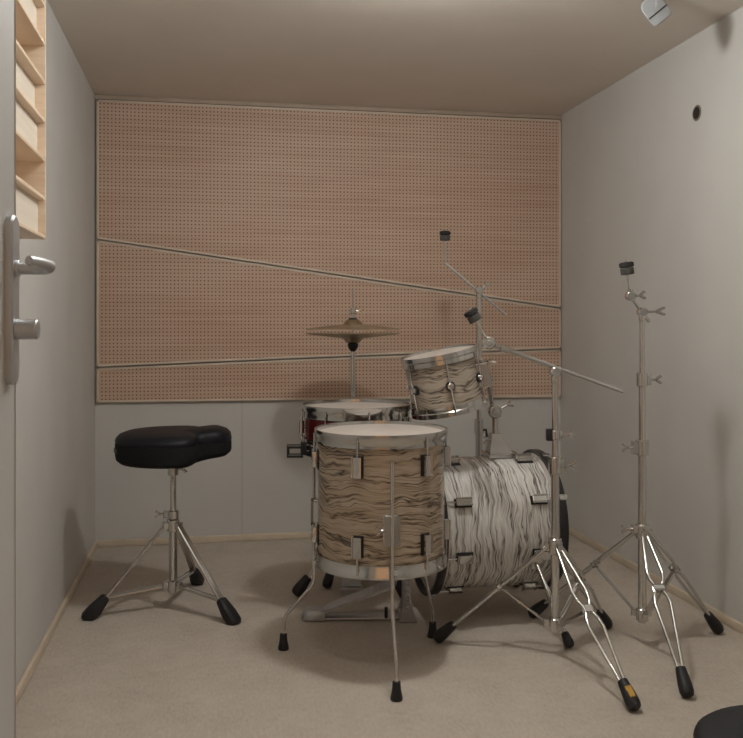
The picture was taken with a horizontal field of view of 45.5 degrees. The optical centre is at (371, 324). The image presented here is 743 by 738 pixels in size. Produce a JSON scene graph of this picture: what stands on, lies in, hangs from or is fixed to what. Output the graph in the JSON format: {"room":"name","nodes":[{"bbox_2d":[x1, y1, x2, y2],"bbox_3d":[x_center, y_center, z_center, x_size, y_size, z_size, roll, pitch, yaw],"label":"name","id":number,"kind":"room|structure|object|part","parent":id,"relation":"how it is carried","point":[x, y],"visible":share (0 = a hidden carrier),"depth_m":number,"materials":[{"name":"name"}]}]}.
{"room":"studio","nodes":[
{"label":"studio","id":0,"kind":"room"},
{"bbox_2d":[16,0,94,686],"bbox_3d":[-0.981,-0.018,2.219,0.060,2.137,4.116,0,0,-10],"label":"wall","id":1,"kind":"structure","parent":0,"point":[55,386],"depth_m":3.15,"materials":[{"name":"paint"}]},
{"bbox_2d":[16,0,45,238],"bbox_3d":[-0.771,-0.625,1.565,0.120,0.808,1.455,0,0,-10],"label":"diffuser","id":2,"kind":"object","parent":1,"relation":"in","point":[30,14],"visible":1,"depth_m":2.21,"materials":[{"name":"brown wood"}]},
{"bbox_2d":[16,540,97,705],"bbox_3d":[-0.948,1.034,2.245,0.014,0.032,3.956,0,0,-10],"label":"baseboard","id":3,"kind":"structure","parent":1,"relation":"attached to","point":[30,669],"depth_m":2.99,"materials":[{"name":"beige wood"}]},
{"bbox_2d":[95,100,559,540],"bbox_3d":[-0.169,-0.018,4.427,2.326,2.137,0.060,0,0,-10],"label":"wall","id":4,"kind":"structure","parent":0,"point":[254,488],"depth_m":4.31,"materials":[{"name":"paint"}]},
{"bbox_2d":[98,531,310,546],"bbox_3d":[-0.162,1.034,4.390,2.298,0.032,0.014,0,0,-10],"label":"baseboard","id":5,"kind":"structure","parent":4,"relation":"attached to","point":[288,535],"depth_m":4.28,"materials":[{"name":"beige wood"}]},
{"bbox_2d":[95,94,560,119],"bbox_3d":[-0.162,-1.076,4.389,2.326,0.022,0.016,0,0,-10],"label":"trim","id":6,"kind":"structure","parent":4,"relation":"attached to","point":[99,97],"depth_m":4.37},
{"bbox_2d":[96,349,560,402],"bbox_3d":[-0.158,0.251,4.386,2.313,0.247,0.024,0,0,-10],"label":"acoustic panel","id":7,"kind":"object","parent":4,"relation":"attached to","point":[513,376],"visible":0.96,"depth_m":4.34,"materials":[{"name":"brown wood"}]},
{"bbox_2d":[96,240,560,366],"bbox_3d":[-0.159,-0.101,4.385,2.314,0.599,0.024,0,0,-10],"label":"acoustic panel","id":8,"kind":"object","parent":4,"relation":"attached to","point":[154,306],"visible":0.97,"depth_m":4.31,"materials":[{"name":"brown wood"}]},
{"bbox_2d":[96,99,561,307],"bbox_3d":[-0.158,-0.575,4.386,2.314,0.973,0.024,0,0,-10],"label":"acoustic panel","id":9,"kind":"object","parent":4,"relation":"attached to","point":[358,194],"visible":1,"depth_m":4.38,"materials":[{"name":"brown wood"}]},
{"bbox_2d":[16,534,742,737],"bbox_3d":[0.291,1.075,1.890,2.446,0.050,5.216,0,0,-10],"label":"floor","id":10,"kind":"structure","parent":0,"point":[155,663],"depth_m":2.77,"materials":[{"name":"beige carpet"}]},
{"bbox_2d":[81,425,240,624],"bbox_3d":[-0.780,0.713,3.319,0.561,0.672,0.560,0,0,-10],"label":"stool","id":11,"kind":"object","parent":10,"relation":"on","point":[174,449],"visible":1,"depth_m":3.18,"materials":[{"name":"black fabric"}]},
{"bbox_3d":[-0.864,0.865,3.218,0.232,0.262,0.024,0,0,-22],"label":"leg","id":12,"kind":"part","parent":11,"relation":"part of","materials":[{"name":"silver metal"}]},
{"bbox_3d":[-0.732,0.616,3.270,0.024,0.148,0.024,0,0,-10],"label":"threaded rod","id":13,"kind":"part","parent":11,"relation":"part of","materials":[{"name":"silver metal"}]},
{"bbox_3d":[-0.743,0.465,3.266,0.402,0.078,0.394,0,0,36],"label":"seat","id":14,"kind":"part","parent":11,"relation":"part of","materials":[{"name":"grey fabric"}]},
{"bbox_3d":[-0.719,0.866,3.422,0.024,0.266,0.255,0,0,5],"label":"leg","id":15,"kind":"part","parent":11,"relation":"part of","materials":[{"name":"silver metal"}]},
{"bbox_3d":[-0.615,0.865,3.197,0.228,0.264,0.024,0,0,32],"label":"leg","id":16,"kind":"part","parent":11,"relation":"part of","materials":[{"name":"silver metal"}]},
{"bbox_2d":[287,442,401,598],"bbox_3d":[-0.078,0.728,3.376,0.458,0.642,0.605,0,0,-1],"label":"stand","id":17,"kind":"object","parent":10,"relation":"on","point":[302,584],"visible":0.18,"depth_m":3.37,"materials":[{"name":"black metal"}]},
{"bbox_2d":[299,399,411,450],"bbox_3d":[-0.055,0.359,3.185,0.392,0.154,0.392,0,0,9],"label":"snare drum","id":18,"kind":"object","parent":17,"relation":"on","point":[318,412],"visible":0.59,"depth_m":3.07,"materials":[{"name":"red paint"}]},
{"bbox_3d":[-0.247,0.360,3.137,0.006,0.124,0.006,0,0,-10],"label":"tension rod","id":19,"kind":"part","parent":18,"relation":"part of","materials":[{"name":"silver metal"}]},
{"bbox_3d":[0.098,0.325,3.032,0.016,0.055,0.016,0,0,45],"label":"strainer lever","id":20,"kind":"part","parent":18,"relation":"part of","materials":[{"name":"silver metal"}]},
{"bbox_2d":[306,288,399,594],"bbox_3d":[-0.104,0.448,3.721,0.405,1.211,0.532,0,0,23],"label":"hi-hat","id":21,"kind":"object","parent":10,"relation":"on","point":[348,586],"visible":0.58,"depth_m":3.66,"materials":[{"name":"brown metal"}]},
{"bbox_2d":[347,343,357,351],"bbox_3d":[-0.079,0.095,3.780,0.048,0.036,0.048,0,0,-10],"label":"cup","id":22,"kind":"object","parent":21,"relation":"on","point":[352,347],"depth_m":3.76,"materials":[{"name":"black plastic"}]},
{"bbox_3d":[-0.079,0.396,3.780,0.006,1.108,0.006,0,0,-10],"label":"pull rod","id":23,"kind":"part","parent":21,"relation":"part of","materials":[{"name":"silver metal"}]},
{"bbox_2d":[302,579,416,621],"bbox_3d":[-0.039,0.867,3.190,0.420,0.362,0.152,0,0,5],"label":"drum pedal","id":24,"kind":"object","parent":10,"relation":"on","point":[405,611],"visible":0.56,"depth_m":3.15,"materials":[{"name":"metal"}]},
{"bbox_3d":[-0.208,1.030,3.171,0.082,0.033,0.086,0,0,-2],"label":"heel plate","id":25,"kind":"part","parent":24,"relation":"part of","materials":[{"name":"metal"}]},
{"bbox_3d":[-0.042,0.971,3.176,0.260,0.102,0.092,0,0,-2],"label":"footboard","id":26,"kind":"part","parent":24,"relation":"part of","materials":[{"name":"metal"}]},
{"bbox_3d":[-0.044,1.043,3.176,0.400,0.009,0.070,0,0,-2],"label":"plate","id":27,"kind":"part","parent":24,"relation":"part of","materials":[{"name":"metal"}]},
{"bbox_3d":[0.052,1.022,3.149,0.012,0.040,0.012,0,0,-10],"label":"spare post","id":28,"kind":"part","parent":24,"relation":"part of","materials":[{"name":"black plastic"}]},
{"bbox_3d":[0.126,0.942,3.181,0.064,0.213,0.124,0,0,-2],"label":"upright frame","id":29,"kind":"part","parent":24,"relation":"part of","materials":[{"name":"metal"}]},
{"bbox_2d":[278,421,450,701],"bbox_3d":[-0.002,0.686,2.716,0.538,0.728,0.523,0,0,-10],"label":"floor tom","id":30,"kind":"object","parent":10,"relation":"on","point":[377,512],"depth_m":2.61,"materials":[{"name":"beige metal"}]},
{"bbox_3d":[-0.235,0.715,2.853,0.115,0.640,0.012,0,0,16],"label":"leg","id":31,"kind":"part","parent":30,"relation":"part of","materials":[{"name":"silver metal"}]},
{"bbox_3d":[-0.177,0.689,2.740,0.006,0.082,0.006,0,0,12],"label":"tension rod","id":32,"kind":"part","parent":30,"relation":"part of","materials":[{"name":"silver metal"}]},
{"bbox_3d":[-0.177,0.374,2.740,0.006,0.082,0.006,0,0,12],"label":"tension rod","id":33,"kind":"part","parent":30,"relation":"part of","materials":[{"name":"silver metal"}]},
{"bbox_3d":[-0.042,0.689,2.579,0.006,0.082,0.006,0,0,-33],"label":"tension rod","id":34,"kind":"part","parent":30,"relation":"part of","materials":[{"name":"silver metal"}]},
{"bbox_3d":[-0.042,0.374,2.579,0.006,0.082,0.006,0,0,-33],"label":"tension rod","id":35,"kind":"part","parent":30,"relation":"part of","materials":[{"name":"silver metal"}]},
{"bbox_3d":[0.065,0.715,2.518,0.012,0.640,0.085,0,0,-8],"label":"leg","id":36,"kind":"part","parent":30,"relation":"part of","materials":[{"name":"silver metal"}]},
{"bbox_3d":[0.165,0.689,2.615,0.006,0.082,0.006,0,0,12],"label":"tension rod","id":37,"kind":"part","parent":30,"relation":"part of","materials":[{"name":"silver metal"}]},
{"bbox_3d":[0.165,0.374,2.615,0.006,0.082,0.006,0,0,12],"label":"tension rod","id":38,"kind":"part","parent":30,"relation":"part of","materials":[{"name":"silver metal"}]},
{"bbox_3d":[0.191,0.715,2.963,0.011,0.640,0.057,0,0,41],"label":"leg","id":39,"kind":"part","parent":30,"relation":"part of","materials":[{"name":"silver metal"}]},
{"bbox_2d":[440,230,518,586],"bbox_3d":[0.514,0.320,3.747,0.495,1.458,0.468,0,0,-10],"label":"boom stand","id":40,"kind":"object","parent":10,"relation":"on","point":[479,429],"visible":0.31,"depth_m":3.79,"materials":[{"name":"silver metal"}]},
{"bbox_3d":[0.315,-0.338,3.800,0.009,0.143,0.009,0,0,-10],"label":"cymbal post","id":41,"kind":"part","parent":40,"relation":"part of","materials":[{"name":"silver metal"}]},
{"bbox_3d":[0.446,-0.154,3.800,0.268,0.230,0.010,0,0,0],"label":"boom arm","id":42,"kind":"part","parent":40,"relation":"part of","materials":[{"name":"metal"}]},
{"bbox_2d":[414,368,573,647],"bbox_3d":[0.403,0.594,3.231,0.473,0.910,0.827,0,0,-10],"label":"bass drum","id":43,"kind":"object","parent":10,"relation":"on","point":[497,502],"visible":0.66,"depth_m":3.03,"materials":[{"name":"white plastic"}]},
{"bbox_2d":[400,343,495,419],"bbox_3d":[0.256,0.197,3.120,0.309,0.263,0.277,0,0,-24],"label":"tom drum","id":44,"kind":"object","parent":43,"relation":"attached to","point":[447,381],"visible":1,"depth_m":3.02,"materials":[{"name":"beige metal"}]},
{"bbox_3d":[0.144,0.225,3.043,0.044,0.179,0.007,0,0,-17],"label":"tension rod","id":45,"kind":"part","parent":44,"relation":"part of","materials":[{"name":"silver metal"}]},
{"bbox_3d":[0.267,0.204,2.983,0.044,0.179,0.007,0,0,-17],"label":"tension rod","id":46,"kind":"part","parent":44,"relation":"part of","materials":[{"name":"silver metal"}]},
{"bbox_3d":[0.378,0.177,3.060,0.044,0.179,0.007,0,0,-17],"label":"tension rod","id":47,"kind":"part","parent":44,"relation":"part of","materials":[{"name":"silver metal"}]},
{"bbox_3d":[0.423,0.229,3.159,0.028,0.179,0.182,0,0,16],"label":"tom arm","id":48,"kind":"part","parent":43,"relation":"part of","materials":[{"name":"silver metal"}]},
{"bbox_3d":[0.451,0.357,3.237,0.021,0.085,0.021,0,0,-10],"label":"tom post","id":49,"kind":"part","parent":43,"relation":"part of","materials":[{"name":"silver metal"}]},
{"bbox_2d":[433,307,640,710],"bbox_3d":[0.570,0.496,2.698,0.645,1.106,0.663,0,0,-10],"label":"boom stand","id":50,"kind":"object","parent":10,"relation":"on","point":[557,465],"visible":1,"depth_m":2.80,"materials":[{"name":"silver metal"}]},
{"bbox_3d":[0.340,0.002,2.810,0.072,0.114,0.009,0,0,0],"label":"cymbal post","id":51,"kind":"part","parent":50,"relation":"part of","materials":[{"name":"silver metal"}]},
{"bbox_3d":[0.593,0.137,2.810,0.413,0.161,0.014,0,0,0],"label":"boom arm","id":52,"kind":"part","parent":50,"relation":"part of","materials":[{"name":"silver metal"}]},
{"bbox_3d":[0.696,0.853,2.933,0.059,0.303,0.294,0,0,43],"label":"leg","id":53,"kind":"part","parent":50,"relation":"part of","materials":[{"name":"silver metal"}]},
{"bbox_2d":[528,260,723,697],"bbox_3d":[0.769,0.420,2.896,0.639,1.259,0.636,0,0,29],"label":"cymbal stand","id":54,"kind":"object","parent":10,"relation":"on","point":[641,530],"visible":1,"depth_m":2.88,"materials":[{"name":"silver metal"}]},
{"bbox_3d":[0.828,-0.151,2.860,0.024,0.117,0.009,0,0,0],"label":"cymbal post","id":55,"kind":"part","parent":54,"relation":"part of","materials":[{"name":"silver metal"}]},
{"bbox_3d":[0.874,-0.053,2.884,0.096,0.089,0.012,0,0,-33],"label":"short arm","id":56,"kind":"part","parent":54,"relation":"part of","materials":[{"name":"silver metal"}]},
{"bbox_3d":[1.028,0.838,2.950,0.275,0.327,0.059,0,0,-22],"label":"leg","id":57,"kind":"part","parent":54,"relation":"part of","materials":[{"name":"silver metal"}]},
{"bbox_2d":[693,705,742,737],"bbox_3d":[0.602,0.797,1.129,0.347,0.503,0.354,0,0,-10],"label":"stool","id":58,"kind":"object","parent":10,"relation":"on","point":[727,722],"visible":1,"depth_m":1.22,"materials":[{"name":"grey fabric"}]},
{"bbox_2d":[47,0,742,114],"bbox_3d":[0.193,-1.112,2.431,2.446,0.050,4.116,0,0,-10],"label":"ceiling","id":59,"kind":"structure","parent":0,"point":[546,57],"depth_m":3.48,"materials":[{"name":"paint"}]},
{"bbox_2d":[641,0,671,25],"bbox_3d":[0.939,-1.039,2.914,0.112,0.123,0.032,0,0,0],"label":"ceiling sensor","id":60,"kind":"object","parent":59,"relation":"attached to","point":[656,12],"visible":1,"depth_m":2.90,"materials":[{"name":"white plastic"}]},
{"bbox_2d":[560,7,742,623],"bbox_3d":[1.367,-0.018,2.644,0.060,2.137,4.116,0,0,-10],"label":"wall","id":61,"kind":"structure","parent":0,"point":[652,186],"depth_m":3.54,"materials":[{"name":"paint"}]},
{"bbox_2d":[569,526,742,633],"bbox_3d":[1.327,1.034,2.657,0.014,0.032,3.956,0,0,-10],"label":"baseboard","id":62,"kind":"structure","parent":61,"relation":"attached to","point":[729,621],"depth_m":3.49,"materials":[{"name":"beige wood"}]},
{"bbox_2d":[692,105,700,120],"bbox_3d":[1.215,-0.792,3.309,0.006,0.060,0.060,0,0,-10],"label":"cable grommet","id":63,"kind":"object","parent":61,"relation":"attached to","point":[696,113],"visible":1,"depth_m":3.31,"materials":[{"name":"black plastic"}]},
{"bbox_3d":[0.551,-0.018,0.455,2.326,2.137,0.100,0,0,-10],"label":"wall","id":64,"kind":"structure","parent":0,"visible":0},
{"bbox_2d":[0,0,55,737],"bbox_3d":[-0.442,0.030,0.803,0.116,2.024,0.906,0,0,-6],"label":"door","id":65,"kind":"structure","parent":64,"relation":"in","point":[13,329],"depth_m":1.21,"materials":[{"name":"grey paint"}]},
{"bbox_3d":[-0.495,-0.035,1.221,0.011,0.235,0.036,0,0,-6],"label":"handle plate","id":66,"kind":"part","parent":65,"relation":"part of","materials":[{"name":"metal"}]},
{"bbox_3d":[-0.453,-0.078,1.172,0.059,0.023,0.133,0,0,-10],"label":"lever","id":67,"kind":"part","parent":65,"relation":"part of","materials":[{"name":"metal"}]}
]}

